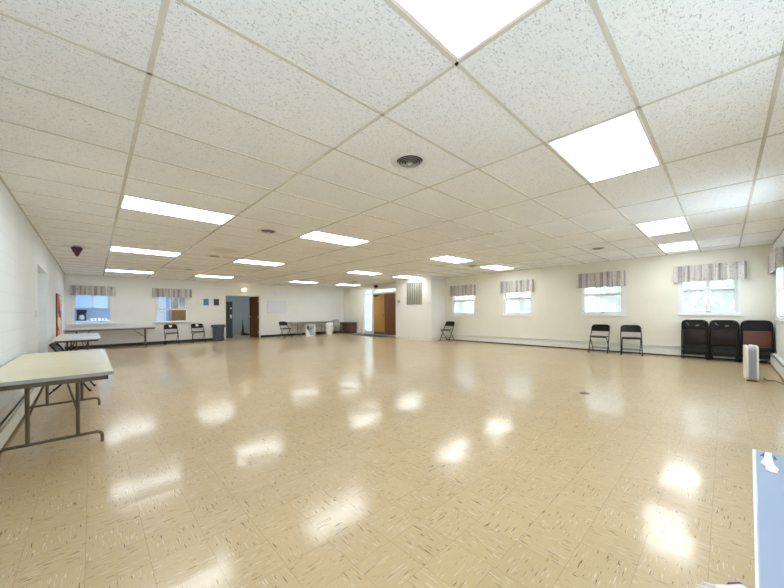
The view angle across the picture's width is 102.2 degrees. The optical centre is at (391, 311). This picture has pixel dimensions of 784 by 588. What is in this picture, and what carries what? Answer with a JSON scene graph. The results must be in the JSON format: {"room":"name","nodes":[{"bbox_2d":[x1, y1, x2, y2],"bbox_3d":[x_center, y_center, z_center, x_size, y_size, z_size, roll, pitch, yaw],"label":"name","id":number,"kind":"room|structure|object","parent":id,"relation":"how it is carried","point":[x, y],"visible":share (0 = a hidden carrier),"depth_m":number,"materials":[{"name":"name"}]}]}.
{"room":"event hall","nodes":[
{"label":"event hall","id":0,"kind":"room"},
{"bbox_2d":[0,180,64,411],"bbox_3d":[-5.567,-0.027,4.664,0.350,2.541,16.270,-1,0,-44],"label":"wall","id":1,"kind":"structure","parent":0,"point":[31,278],"depth_m":4.14,"materials":[{"name":"paint"}]},
{"bbox_2d":[0,387,40,449],"bbox_3d":[-3.496,1.101,2.807,0.081,0.245,6.500,-1,0,-44],"label":"baseboard heater","id":2,"kind":"object","parent":1,"relation":"attached to","point":[11,415],"visible":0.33,"depth_m":3.23,"materials":[{"name":"white metal"}]},
{"bbox_2d":[0,175,64,273],"bbox_3d":[-5.446,-1.297,4.791,0.020,0.006,15.870,-1,0,-44],"label":"trim","id":3,"kind":"structure","parent":1,"relation":"attached to","point":[1,179],"depth_m":4.17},
{"bbox_2d":[56,293,61,336],"bbox_3d":[-8.930,0.117,8.481,0.028,1.120,1.480,-1,0,-44],"label":"picture","id":4,"kind":"object","parent":1,"relation":"attached to","point":[58,297],"visible":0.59,"depth_m":8.25,"materials":[{"name":"multicoloured fabric"}]},
{"bbox_2d":[74,297,183,320],"bbox_3d":[-11.216,0.028,14.242,4.850,2.541,0.100,-1,0,-44],"label":"wall","id":5,"kind":"structure","parent":0,"point":[91,313],"depth_m":13.16,"materials":[{"name":"blue paint"}]},
{"bbox_2d":[166,297,175,320],"bbox_3d":[-10.427,0.311,14.809,0.550,1.940,0.040,-1,0,-44],"label":"door","id":6,"kind":"structure","parent":5,"relation":"in","point":[167,298],"depth_m":14.75,"materials":[{"name":"blue paint"}]},
{"bbox_2d":[64,274,343,346],"bbox_3d":[-6.909,-0.014,14.470,11.210,2.541,0.200,-1,0,-44],"label":"wall","id":7,"kind":"structure","parent":0,"point":[133,305],"depth_m":13.12,"materials":[{"name":"paint"}]},
{"bbox_2d":[68,295,116,324],"bbox_3d":[-10.402,-0.122,11.024,1.240,1.175,0.190,-1,0,-44],"label":"window","id":8,"kind":"structure","parent":7,"relation":"in","point":[78,301],"depth_m":11.00,"materials":[{"name":"white paint"}]},
{"bbox_2d":[70,285,115,295],"bbox_3d":[-10.353,-0.705,10.992,1.149,0.333,0.109,-1,0,-44],"label":"valance","id":9,"kind":"object","parent":7,"relation":"attached to","point":[75,289],"visible":1,"depth_m":10.95,"materials":[{"name":"fabric"}]},
{"bbox_2d":[103,0,169,275],"bbox_3d":[-4.787,-1.303,5.418,0.033,0.006,15.868,-1,0,-43],"label":"trim","id":10,"kind":"structure","parent":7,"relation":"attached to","point":[164,3],"depth_m":1.90,"materials":[{"name":"metal"}]},
{"bbox_2d":[65,338,212,349],"bbox_3d":[-9.123,1.224,12.210,4.870,0.110,0.012,-1,0,-44],"label":"baseboard","id":11,"kind":"structure","parent":7,"relation":"attached to","point":[207,339],"depth_m":11.76,"materials":[{"name":"black rubber"}]},
{"bbox_2d":[152,288,191,297],"bbox_3d":[-8.705,-0.713,12.556,1.295,0.346,0.110,-1,0,-44],"label":"valance","id":12,"kind":"object","parent":7,"relation":"attached to","point":[156,292],"visible":1,"depth_m":12.51,"materials":[{"name":"fabric"}]},
{"bbox_2d":[153,297,191,322],"bbox_3d":[-8.730,-0.138,12.611,1.290,1.175,0.190,-1,0,-44],"label":"window","id":13,"kind":"structure","parent":7,"relation":"in","point":[157,298],"depth_m":12.57,"materials":[{"name":"white paint"}]},
{"bbox_2d":[224,294,260,339],"bbox_3d":[-6.867,0.256,14.508,1.560,2.000,0.240,-1,0,-44],"label":"doorway","id":14,"kind":"structure","parent":7,"relation":"in","point":[225,295],"depth_m":14.11,"materials":[{"name":"beige paint"}]},
{"bbox_2d":[249,297,258,336],"bbox_3d":[-6.621,0.284,15.156,0.800,1.920,0.102,-1,0,37],"label":"door","id":15,"kind":"structure","parent":14,"relation":"attached to","point":[253,301],"depth_m":15.13,"materials":[{"name":"brown wood"}]},
{"bbox_2d":[267,301,285,312],"bbox_3d":[-5.649,-0.204,15.515,0.920,0.617,0.021,-1,0,-44],"label":"whiteboard","id":16,"kind":"object","parent":7,"relation":"attached to","point":[272,306],"visible":1,"depth_m":15.51,"materials":[{"name":"plastic"}]},
{"bbox_2d":[261,331,339,337],"bbox_3d":[-4.486,1.178,16.614,4.760,0.110,0.012,-1,0,-44],"label":"baseboard","id":17,"kind":"structure","parent":7,"relation":"attached to","point":[292,334],"depth_m":15.99,"materials":[{"name":"black rubber"}]},
{"bbox_2d":[147,0,551,277],"bbox_3d":[-3.904,-1.312,6.256,0.033,0.006,15.868,-1,0,-43],"label":"trim","id":18,"kind":"structure","parent":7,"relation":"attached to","point":[544,3],"depth_m":2.02,"materials":[{"name":"metal"}]},
{"bbox_2d":[185,52,783,279],"bbox_3d":[-3.022,-1.321,7.094,0.033,0.006,15.868,-1,0,-43],"label":"trim","id":19,"kind":"structure","parent":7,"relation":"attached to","point":[779,53],"depth_m":2.33,"materials":[{"name":"metal"}]},
{"bbox_2d":[218,132,783,281],"bbox_3d":[-2.141,-1.329,7.931,0.033,0.006,15.868,-1,0,-43],"label":"trim","id":20,"kind":"structure","parent":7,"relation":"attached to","point":[780,132],"depth_m":3.52,"materials":[{"name":"metal"}]},
{"bbox_2d":[250,174,783,282],"bbox_3d":[-1.261,-1.338,8.767,0.033,0.006,15.868,-1,0,-43],"label":"trim","id":21,"kind":"structure","parent":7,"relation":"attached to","point":[779,174],"depth_m":4.41,"materials":[{"name":"metal"}]},
{"bbox_2d":[272,199,783,284],"bbox_3d":[-0.382,-1.347,9.601,0.033,0.006,15.868,-1,0,-43],"label":"trim","id":22,"kind":"structure","parent":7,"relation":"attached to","point":[783,199],"depth_m":5.69,"materials":[{"name":"metal"}]},
{"bbox_2d":[297,217,782,285],"bbox_3d":[0.497,-1.355,10.436,0.033,0.006,15.868,-1,0,-43],"label":"trim","id":23,"kind":"structure","parent":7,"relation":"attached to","point":[779,217],"depth_m":6.54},
{"bbox_2d":[226,296,250,333],"bbox_3d":[-8.674,0.004,17.483,3.100,2.541,0.100,-1,0,-44],"label":"wall","id":24,"kind":"structure","parent":0,"point":[240,304],"depth_m":17.63,"materials":[{"name":"grey paint"}]},
{"bbox_2d":[0,0,783,287],"bbox_3d":[-2.525,-1.377,9.840,11.810,0.100,19.770,-1,0,-44],"label":"ceiling","id":25,"kind":"structure","parent":0,"point":[557,70],"depth_m":2.36,"materials":[{"name":"tile"}]},
{"bbox_2d":[71,245,82,255],"bbox_3d":[-6.238,-1.188,6.265,0.180,0.205,0.180,-1,0,-44],"label":"beacon","id":26,"kind":"object","parent":25,"relation":"hanging from","point":[77,250],"visible":1,"depth_m":6.22,"materials":[{"name":"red plastic"}]},
{"bbox_2d":[105,269,153,273],"bbox_3d":[-8.371,-1.267,10.119,1.194,0.006,0.588,-1,0,-44],"label":"recessed light","id":27,"kind":"object","parent":25,"relation":"in","point":[112,270],"visible":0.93,"depth_m":10.09,"materials":[{"name":"white"}]},
{"bbox_2d":[110,246,181,256],"bbox_3d":[-5.362,-1.296,6.918,1.194,0.006,0.588,-1,0,-44],"label":"recessed light","id":28,"kind":"object","parent":25,"relation":"in","point":[120,249],"visible":0.99,"depth_m":6.87,"materials":[{"name":"white"}]},
{"bbox_2d":[120,195,234,224],"bbox_3d":[-2.814,-1.321,4.209,1.194,0.006,0.588,-1,0,-44],"label":"recessed light","id":29,"kind":"object","parent":25,"relation":"in","point":[128,202],"visible":1,"depth_m":4.15,"materials":[{"name":"white"}]},
{"bbox_2d":[48,249,397,279],"bbox_3d":[-3.056,-1.320,10.399,11.210,0.006,0.022,-1,0,-44],"label":"trim","id":30,"kind":"structure","parent":25,"relation":"attached to","point":[48,249],"depth_m":8.25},
{"bbox_2d":[45,239,414,276],"bbox_3d":[-2.197,-1.329,9.495,11.210,0.006,0.022,-1,0,-44],"label":"trim","id":31,"kind":"structure","parent":25,"relation":"attached to","point":[45,239],"depth_m":7.15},
{"bbox_2d":[36,232,447,277],"bbox_3d":[-1.768,-1.333,9.043,11.210,0.006,0.022,-1,0,-44],"label":"trim","id":32,"kind":"structure","parent":25,"relation":"attached to","point":[36,232],"depth_m":6.77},
{"bbox_2d":[37,225,455,275],"bbox_3d":[-1.341,-1.337,8.593,11.210,0.006,0.022,-1,0,-44],"label":"trim","id":33,"kind":"structure","parent":25,"relation":"attached to","point":[37,225],"depth_m":6.32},
{"bbox_2d":[234,259,283,265],"bbox_3d":[-3.598,-1.313,8.593,1.194,0.006,0.588,-1,0,-44],"label":"recessed light","id":34,"kind":"object","parent":25,"relation":"in","point":[239,260],"visible":0.97,"depth_m":8.54,"materials":[{"name":"white"}]},
{"bbox_2d":[257,228,278,233],"bbox_3d":[-2.049,-1.312,5.237,0.344,0.038,0.344,-1,0,-44],"label":"ceiling vent","id":35,"kind":"object","parent":25,"relation":"in","point":[267,230],"visible":1,"depth_m":5.20,"materials":[{"name":"metal"}]},
{"bbox_2d":[300,231,369,245],"bbox_3d":[-1.051,-1.339,5.884,1.194,0.006,0.588,-1,0,-44],"label":"recessed light","id":36,"kind":"object","parent":25,"relation":"in","point":[315,235],"visible":1,"depth_m":5.83,"materials":[{"name":"white"}]},
{"bbox_2d":[391,151,428,169],"bbox_3d":[0.159,-1.334,2.839,0.344,0.038,0.344,-1,0,-44],"label":"ceiling vent","id":37,"kind":"object","parent":25,"relation":"in","point":[408,160],"visible":1,"depth_m":2.82,"materials":[{"name":"metal"}]},
{"bbox_2d":[430,256,472,262],"bbox_3d":[1.588,-1.364,8.390,1.194,0.006,0.588,-1,0,-44],"label":"recessed light","id":38,"kind":"object","parent":25,"relation":"in","point":[451,259],"visible":1,"depth_m":8.35,"materials":[{"name":"white"}]},
{"bbox_2d":[391,0,545,60],"bbox_3d":[0.122,-1.350,1.086,1.194,0.006,0.588,-1,0,-44],"label":"recessed light","id":39,"kind":"object","parent":25,"relation":"in","point":[459,27],"visible":1,"depth_m":1.46,"materials":[{"name":"white plastic"}]},
{"bbox_2d":[481,265,513,269],"bbox_3d":[3.343,-1.382,10.057,1.194,0.006,0.588,-1,0,-44],"label":"recessed light","id":40,"kind":"object","parent":25,"relation":"in","point":[494,267],"visible":0.96,"depth_m":10.01,"materials":[{"name":"white"}]},
{"bbox_2d":[319,230,777,286],"bbox_3d":[1.374,-1.364,11.269,0.033,0.006,15.868,-1,0,-43],"label":"trim","id":41,"kind":"structure","parent":25,"relation":"attached to","point":[775,230],"depth_m":7.35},
{"bbox_2d":[338,240,771,287],"bbox_3d":[2.251,-1.372,12.102,0.033,0.006,15.868,-1,0,-43],"label":"trim","id":42,"kind":"structure","parent":25,"relation":"attached to","point":[769,240],"depth_m":8.51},
{"bbox_2d":[546,109,661,182],"bbox_3d":[1.886,-1.367,2.761,1.194,0.006,0.588,-1,0,-44],"label":"recessed light","id":43,"kind":"object","parent":25,"relation":"in","point":[622,144],"visible":1,"depth_m":2.67,"materials":[{"name":"white"}]},
{"bbox_2d":[636,217,689,235],"bbox_3d":[4.525,-1.393,5.267,1.194,0.006,0.588,-1,0,-44],"label":"recessed light","id":44,"kind":"object","parent":25,"relation":"in","point":[679,224],"visible":1,"depth_m":5.21,"materials":[{"name":"white"}]},
{"bbox_2d":[657,241,698,251],"bbox_3d":[6.280,-1.410,6.934,1.194,0.006,0.588,-1,0,-44],"label":"recessed light","id":45,"kind":"object","parent":25,"relation":"in","point":[688,245],"visible":1,"depth_m":6.89,"materials":[{"name":"white"}]},
{"bbox_2d":[0,332,783,587],"bbox_3d":[-2.499,1.274,9.840,11.810,0.120,19.770,-1,0,-44],"label":"floor","id":46,"kind":"structure","parent":0,"point":[343,459],"depth_m":2.38,"materials":[{"name":"tile"}]},
{"bbox_2d":[0,349,113,453],"bbox_3d":[-3.495,0.873,3.334,0.760,0.700,2.420,-1,0,-44],"label":"folding table","id":47,"kind":"object","parent":46,"relation":"on","point":[26,371],"visible":1,"depth_m":2.83,"materials":[{"name":"beige laminate"}]},
{"bbox_2d":[49,342,95,394],"bbox_3d":[-4.977,0.861,4.923,0.490,0.768,0.462,-1,0,-37],"label":"folding chair","id":48,"kind":"object","parent":46,"relation":"on","point":[56,347],"visible":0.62,"depth_m":4.87,"materials":[{"name":"black metal"}]},
{"bbox_2d":[51,333,100,350],"bbox_3d":[-7.137,0.909,7.212,0.700,0.700,2.440,-1,0,-44],"label":"folding table","id":49,"kind":"object","parent":46,"relation":"on","point":[79,337],"visible":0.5,"depth_m":6.65,"materials":[{"name":"plastic"}]},
{"bbox_2d":[75,320,109,322],"bbox_3d":[-11.482,0.832,12.788,2.190,0.940,0.630,-1,0,-44],"label":"countertop","id":50,"kind":"structure","parent":46,"relation":"on","point":[86,321],"depth_m":12.31,"materials":[{"name":"white laminate"}]},
{"bbox_2d":[77,310,86,320],"bbox_3d":[-11.902,0.156,12.141,0.280,0.420,0.280,-1,0,-44],"label":"coffee maker","id":51,"kind":"object","parent":50,"relation":"on","point":[81,314],"visible":1,"depth_m":12.09,"materials":[{"name":"black plastic"}]},
{"bbox_2d":[63,326,155,350],"bbox_3d":[-9.702,0.934,10.995,2.350,0.700,0.760,-1,0,-44],"label":"folding table","id":52,"kind":"object","parent":46,"relation":"on","point":[148,327],"visible":0.94,"depth_m":10.77,"materials":[{"name":"grey laminate"}]},
{"bbox_2d":[158,297,165,320],"bbox_3d":[-9.871,0.301,13.475,0.340,1.930,0.660,-1,0,-44],"label":"refrigerator","id":53,"kind":"object","parent":46,"relation":"on","point":[162,300],"visible":0.25,"depth_m":13.29,"materials":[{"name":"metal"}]},
{"bbox_2d":[164,324,179,344],"bbox_3d":[-8.528,0.896,12.227,0.462,0.768,0.490,-1,0,-44],"label":"folding chair","id":54,"kind":"object","parent":46,"relation":"on","point":[167,326],"visible":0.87,"depth_m":12.29,"materials":[{"name":"black metal"}]},
{"bbox_2d":[169,298,185,320],"bbox_3d":[-9.715,0.334,14.857,1.150,1.900,0.770,-1,0,-44],"label":"cupboard","id":55,"kind":"object","parent":46,"relation":"on","point":[174,315],"visible":0.18,"depth_m":14.39,"materials":[{"name":"brown wood"}]},
{"bbox_2d":[191,323,205,342],"bbox_3d":[-7.889,0.890,12.876,0.462,0.768,0.490,-1,0,-44],"label":"folding chair","id":56,"kind":"object","parent":46,"relation":"on","point":[198,325],"visible":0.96,"depth_m":12.92,"materials":[{"name":"black metal"}]},
{"bbox_2d":[211,324,225,340],"bbox_3d":[-7.389,0.916,13.468,0.548,0.690,0.536,-1,0,-44],"label":"trash can","id":57,"kind":"object","parent":46,"relation":"on","point":[218,329],"visible":0.98,"depth_m":13.30,"materials":[{"name":"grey plastic"}]},
{"bbox_2d":[226,301,232,337],"bbox_3d":[-7.834,0.406,15.092,0.260,1.720,0.618,-1,0,-44],"label":"tall cabinet","id":58,"kind":"object","parent":46,"relation":"on","point":[229,312],"visible":0.83,"depth_m":14.86,"materials":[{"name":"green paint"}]},
{"bbox_2d":[306,325,314,335],"bbox_3d":[-4.023,0.949,15.616,0.500,0.560,0.200,-1,0,-44],"label":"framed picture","id":59,"kind":"object","parent":46,"relation":"on","point":[310,329],"visible":0.98,"depth_m":15.60,"materials":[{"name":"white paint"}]},
{"bbox_2d":[287,321,334,335],"bbox_3d":[-4.153,0.880,16.348,2.500,0.700,0.720,-1,0,-44],"label":"folding table","id":60,"kind":"object","parent":46,"relation":"on","point":[305,322],"visible":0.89,"depth_m":15.99,"materials":[{"name":"grey laminate"}]},
{"bbox_2d":[340,322,356,333],"bbox_3d":[-2.429,0.913,17.475,0.468,0.600,1.060,-1,0,-44],"label":"base cabinet","id":61,"kind":"object","parent":46,"relation":"on","point":[350,327],"visible":0.98,"depth_m":17.18,"materials":[{"name":"brown wood"}]},
{"bbox_2d":[396,276,445,337],"bbox_3d":[1.194,-0.093,13.402,0.930,2.541,1.990,-1,0,-44],"label":"wall pier","id":62,"kind":"object","parent":46,"relation":"on","point":[426,320],"visible":0.86,"depth_m":12.81,"materials":[{"name":"paint"}]},
{"bbox_2d":[406,282,421,304],"bbox_3d":[0.908,-0.720,12.998,0.030,0.910,0.830,-1,0,-44],"label":"wall grille","id":63,"kind":"object","parent":62,"relation":"attached to","point":[414,290],"visible":1,"depth_m":12.99,"materials":[{"name":"metal"}]},
{"bbox_2d":[396,336,431,340],"bbox_3d":[0.863,1.121,13.076,0.015,0.120,1.990,-1,0,-44],"label":"baseboard","id":64,"kind":"object","parent":62,"relation":"attached to","point":[397,337],"visible":1,"depth_m":13.00,"materials":[{"name":"beige paint"}]},
{"bbox_2d":[439,321,455,341],"bbox_3d":[2.201,0.791,12.495,0.490,0.768,0.462,-1,0,-44],"label":"folding chair","id":65,"kind":"object","parent":46,"relation":"on","point":[448,323],"visible":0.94,"depth_m":12.52,"materials":[{"name":"black metal"}]},
{"bbox_2d":[588,324,609,353],"bbox_3d":[5.746,0.756,8.761,0.462,0.768,0.490,-1,0,44],"label":"folding chair","id":66,"kind":"object","parent":46,"relation":"on","point":[596,327],"visible":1,"depth_m":8.81,"materials":[{"name":"black metal"}]},
{"bbox_2d":[620,325,642,355],"bbox_3d":[6.232,0.751,8.249,0.462,0.768,0.490,-1,0,35],"label":"folding chair","id":67,"kind":"object","parent":46,"relation":"on","point":[624,328],"visible":1,"depth_m":8.31,"materials":[{"name":"black metal"}]},
{"bbox_2d":[681,320,708,359],"bbox_3d":[7.092,0.661,7.414,0.101,0.915,0.468,-1,0,-44],"label":"folded chair","id":68,"kind":"object","parent":46,"relation":"on","point":[694,333],"visible":1,"depth_m":7.41,"materials":[{"name":"black metal"}]},
{"bbox_2d":[696,582,746,587],"bbox_3d":[1.266,1.122,1.230,0.276,0.110,0.100,-1,0,0],"label":"sneaker","id":69,"kind":"object","parent":46,"relation":"on","point":[729,584],"visible":1,"depth_m":1.24,"materials":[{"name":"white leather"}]},
{"bbox_2d":[709,320,739,361],"bbox_3d":[7.421,0.658,7.068,0.101,0.915,0.468,-1,0,-44],"label":"folded chair","id":70,"kind":"object","parent":46,"relation":"on","point":[724,335],"visible":1,"depth_m":7.06,"materials":[{"name":"black metal"}]},
{"bbox_2d":[743,345,758,381],"bbox_3d":[5.903,0.842,5.206,0.142,0.578,0.382,-1,0,44],"label":"air purifier","id":71,"kind":"object","parent":46,"relation":"on","point":[750,352],"visible":1,"depth_m":5.09,"materials":[{"name":"beige plastic"}]},
{"bbox_2d":[750,351,755,376],"bbox_3d":[5.778,0.842,5.066,0.063,0.420,0.008,-1,0,44],"label":"grille","id":72,"kind":"object","parent":71,"relation":"attached to","point":[752,353],"depth_m":5.07,"materials":[{"name":"grey plastic"}]},
{"bbox_2d":[740,320,773,363],"bbox_3d":[7.749,0.655,6.723,0.101,0.915,0.468,-1,0,-44],"label":"folded chair","id":73,"kind":"object","parent":46,"relation":"on","point":[760,333],"visible":0.84,"depth_m":6.69,"materials":[{"name":"black metal"}]},
{"bbox_2d":[752,449,783,587],"bbox_3d":[0.892,0.830,0.376,1.500,0.701,0.600,-1,0,-42],"label":"folding table","id":74,"kind":"object","parent":46,"relation":"on","point":[768,487],"visible":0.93,"depth_m":0.72,"materials":[{"name":"plastic"}]},
{"bbox_2d":[761,452,778,473],"bbox_3d":[1.191,0.476,1.001,0.191,0.001,0.034,-1,0,-44],"label":"paper","id":75,"kind":"object","parent":74,"relation":"on","point":[767,460],"visible":1,"depth_m":0.99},
{"bbox_2d":[344,244,774,362],"bbox_3d":[2.760,-0.109,12.572,0.200,2.541,16.270,-1,0,-44],"label":"wall","id":76,"kind":"structure","parent":0,"point":[651,292],"depth_m":9.01,"materials":[{"name":"paint"}]},
{"bbox_2d":[26,215,473,274],"bbox_3d":[-0.914,-1.341,8.144,11.210,0.006,0.022,-1,0,-44],"label":"trim","id":77,"kind":"structure","parent":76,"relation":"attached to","point":[26,215],"depth_m":5.72,"materials":[{"name":"metal"}]},
{"bbox_2d":[16,203,485,272],"bbox_3d":[-0.488,-1.345,7.695,11.210,0.006,0.022,-1,0,-44],"label":"trim","id":78,"kind":"structure","parent":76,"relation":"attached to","point":[16,203],"depth_m":5.11,"materials":[{"name":"metal"}]},
{"bbox_2d":[7,189,505,271],"bbox_3d":[-0.063,-1.350,7.247,11.210,0.006,0.022,-1,0,-44],"label":"trim","id":79,"kind":"structure","parent":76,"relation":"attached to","point":[7,189],"depth_m":4.50,"materials":[{"name":"metal"}]},
{"bbox_2d":[0,171,521,269],"bbox_3d":[0.362,-1.354,6.801,11.210,0.006,0.022,-1,0,-44],"label":"trim","id":80,"kind":"structure","parent":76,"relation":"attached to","point":[0,171],"depth_m":4.04,"materials":[{"name":"metal"}]},
{"bbox_2d":[0,149,540,267],"bbox_3d":[0.785,-1.358,6.355,11.210,0.006,0.022,-1,0,-44],"label":"trim","id":81,"kind":"structure","parent":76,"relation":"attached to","point":[0,149],"depth_m":3.54,"materials":[{"name":"metal"}]},
{"bbox_2d":[0,119,561,265],"bbox_3d":[1.208,-1.362,5.910,11.210,0.006,0.022,-1,0,-44],"label":"trim","id":82,"kind":"structure","parent":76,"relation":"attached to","point":[0,119],"depth_m":3.02,"materials":[{"name":"metal"}]},
{"bbox_2d":[0,77,584,263],"bbox_3d":[1.630,-1.366,5.465,11.210,0.006,0.022,-1,0,-44],"label":"trim","id":83,"kind":"structure","parent":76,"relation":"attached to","point":[1,78],"depth_m":2.50,"materials":[{"name":"metal"}]},
{"bbox_2d":[0,11,608,260],"bbox_3d":[2.051,-1.370,5.022,11.210,0.006,0.022,-1,0,-44],"label":"trim","id":84,"kind":"structure","parent":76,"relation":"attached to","point":[1,12],"depth_m":1.97,"materials":[{"name":"metal"}]},
{"bbox_2d":[373,294,384,334],"bbox_3d":[-0.691,0.157,16.015,0.177,2.053,0.814,-1,0,-44],"label":"door","id":85,"kind":"structure","parent":76,"relation":"in","point":[379,318],"depth_m":16.02,"materials":[{"name":"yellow wood"}]},
{"bbox_2d":[363,287,395,333],"bbox_3d":[-0.614,0.015,16.076,0.150,2.360,2.560,-1,0,-44],"label":"trim","id":86,"kind":"structure","parent":76,"relation":"attached to","point":[365,331],"depth_m":16.43,"materials":[{"name":"white paint"}]},
{"bbox_2d":[384,293,395,335],"bbox_3d":[-0.089,0.151,15.456,0.075,2.053,0.814,-1,0,-44],"label":"door","id":87,"kind":"structure","parent":76,"relation":"in","point":[389,298],"depth_m":15.43,"materials":[{"name":"brown wood"}]},
{"bbox_2d":[176,0,636,257],"bbox_3d":[2.471,-1.375,4.580,11.210,0.006,0.022,-1,0,-44],"label":"trim","id":88,"kind":"structure","parent":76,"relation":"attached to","point":[187,4],"depth_m":1.89,"materials":[{"name":"metal"}]},
{"bbox_2d":[450,284,475,296],"bbox_3d":[2.737,-0.800,12.363,0.111,0.416,1.144,-1,0,-44],"label":"valance","id":89,"kind":"object","parent":76,"relation":"attached to","point":[461,290],"visible":1,"depth_m":12.29,"materials":[{"name":"fabric"}]},
{"bbox_2d":[452,295,475,315],"bbox_3d":[2.832,-0.359,12.415,0.150,1.120,1.140,-1,0,-44],"label":"window","id":90,"kind":"structure","parent":76,"relation":"in","point":[453,297],"depth_m":12.46,"materials":[{"name":"white paint"}]},
{"bbox_2d":[500,279,533,292],"bbox_3d":[4.232,-0.837,10.791,0.108,0.411,1.144,-1,0,-44],"label":"valance","id":91,"kind":"object","parent":76,"relation":"attached to","point":[516,286],"visible":1,"depth_m":10.73,"materials":[{"name":"fabric"}]},
{"bbox_2d":[502,292,532,315],"bbox_3d":[4.312,-0.388,10.856,0.150,1.130,1.100,-1,0,-44],"label":"window","id":92,"kind":"structure","parent":76,"relation":"in","point":[503,294],"depth_m":10.82,"materials":[{"name":"white paint"}]},
{"bbox_2d":[384,0,666,254],"bbox_3d":[2.891,-1.379,4.137,11.210,0.006,0.022,-1,0,-44],"label":"trim","id":93,"kind":"structure","parent":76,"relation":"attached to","point":[390,3],"depth_m":1.95,"materials":[{"name":"metal"}]},
{"bbox_2d":[350,244,770,287],"bbox_3d":[2.668,-1.377,12.497,0.020,0.006,15.870,-1,0,-44],"label":"trim","id":94,"kind":"structure","parent":76,"relation":"attached to","point":[768,244],"depth_m":8.72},
{"bbox_2d":[577,270,625,288],"bbox_3d":[5.924,-0.889,9.006,0.111,0.431,1.184,-1,0,-44],"label":"valance","id":95,"kind":"object","parent":76,"relation":"attached to","point":[611,278],"visible":1,"depth_m":8.93,"materials":[{"name":"fabric"}]},
{"bbox_2d":[580,286,625,315],"bbox_3d":[6.019,-0.425,9.058,0.150,1.130,1.120,-1,0,-44],"label":"window","id":96,"kind":"structure","parent":76,"relation":"in","point":[583,313],"depth_m":9.00,"materials":[{"name":"white paint"}]},
{"bbox_2d":[445,334,767,362],"bbox_3d":[5.138,1.016,9.876,0.081,0.245,8.500,-1,0,-44],"label":"baseboard heater","id":97,"kind":"object","parent":76,"relation":"attached to","point":[583,345],"visible":0.73,"depth_m":9.34,"materials":[{"name":"white metal"}]},
{"bbox_2d":[589,0,701,251],"bbox_3d":[3.312,-1.383,3.694,11.210,0.006,0.022,-1,0,-44],"label":"trim","id":98,"kind":"structure","parent":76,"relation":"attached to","point":[594,3],"depth_m":1.91,"materials":[{"name":"metal"}]},
{"bbox_2d":[677,279,742,315],"bbox_3d":[7.496,-0.469,7.502,0.150,1.150,1.090,-1,0,-44],"label":"window","id":99,"kind":"structure","parent":76,"relation":"in","point":[737,312],"depth_m":7.48,"materials":[{"name":"white paint"}]},
{"bbox_2d":[674,261,746,282],"bbox_3d":[7.427,-0.903,7.430,0.102,0.401,1.220,-1,0,-44],"label":"valance","id":100,"kind":"object","parent":76,"relation":"attached to","point":[729,270],"visible":1,"depth_m":7.36,"materials":[{"name":"fabric"}]},
{"bbox_2d":[738,41,783,247],"bbox_3d":[3.734,-1.387,3.250,11.210,0.006,0.022,-1,0,-44],"label":"trim","id":101,"kind":"structure","parent":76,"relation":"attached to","point":[781,60],"depth_m":2.31,"materials":[{"name":"metal"}]},
{"bbox_2d":[774,231,783,359],"bbox_3d":[4.157,-0.122,2.818,11.210,2.541,0.200,-1,0,-44],"label":"wall","id":102,"kind":"structure","parent":0,"point":[778,326],"depth_m":6.13,"materials":[{"name":"paint"}]},
{"bbox_2d":[767,246,783,274],"bbox_3d":[7.399,-0.946,6.119,1.690,0.376,0.110,-1,0,-44],"label":"valance","id":103,"kind":"object","parent":102,"relation":"attached to","point":[776,258],"visible":1,"depth_m":5.57,"materials":[{"name":"fabric"}]},
{"bbox_2d":[769,352,783,378],"bbox_3d":[5.351,1.014,4.135,7.440,0.245,0.081,-1,0,-44],"label":"baseboard heater","id":104,"kind":"object","parent":102,"relation":"attached to","point":[777,362],"visible":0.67,"depth_m":5.78,"materials":[{"name":"white metal"}]},
{"bbox_2d":[774,267,783,321],"bbox_3d":[7.455,-0.394,6.029,1.160,1.180,0.150,-1,0,-44],"label":"window","id":105,"kind":"structure","parent":102,"relation":"in","point":[779,271],"depth_m":6.37,"materials":[{"name":"glass"}]},
{"label":"outside","id":106,"kind":"structure","parent":0,"visible":0},
{"bbox_2d":[366,318,371,330],"bbox_3d":[0.380,1.535,14.137,100.000,0.100,100.000,-1,0,-44],"label":"ground","id":107,"kind":"structure","parent":106,"point":[368,327],"depth_m":33.45,"materials":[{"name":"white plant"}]},
{"bbox_2d":[366,291,381,325],"bbox_3d":[-1.485,-0.092,24.101,3.375,3.210,3.112,-1,0,-44],"label":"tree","id":108,"kind":"object","parent":107,"relation":"on","point":[368,305],"visible":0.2,"depth_m":23.68,"materials":[{"name":"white plant"}]},
{"bbox_2d":[455,295,474,312],"bbox_3d":[4.355,-0.572,20.625,2.961,4.055,4.526,-1,0,16],"label":"tree","id":109,"kind":"object","parent":107,"relation":"on","point":[461,304],"visible":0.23,"depth_m":19.76,"materials":[{"name":"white plant"}]},
{"bbox_2d":[506,292,530,312],"bbox_3d":[6.701,-0.524,16.688,3.604,3.913,3.447,-1,0,-44],"label":"tree","id":110,"kind":"object","parent":107,"relation":"on","point":[521,307],"visible":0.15,"depth_m":16.28,"materials":[{"name":"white plant"}]},
{"bbox_2d":[585,286,620,311],"bbox_3d":[10.630,-0.456,15.206,3.099,3.700,2.670,-1,0,-44],"label":"tree","id":111,"kind":"object","parent":107,"relation":"on","point":[612,299],"visible":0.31,"depth_m":15.10,"materials":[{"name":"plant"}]},
{"bbox_2d":[684,281,732,310],"bbox_3d":[15.655,-0.532,15.494,4.634,4.062,4.024,-1,0,-24],"label":"tree","id":112,"kind":"object","parent":107,"relation":"on","point":[715,306],"visible":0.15,"depth_m":15.27,"materials":[{"name":"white plant"}]},
{"bbox_2d":[695,280,734,309],"bbox_3d":[11.114,-0.346,10.028,2.473,3.466,2.452,-1,0,-44],"label":"tree","id":113,"kind":"object","parent":107,"relation":"on","point":[727,293],"visible":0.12,"depth_m":10.22,"materials":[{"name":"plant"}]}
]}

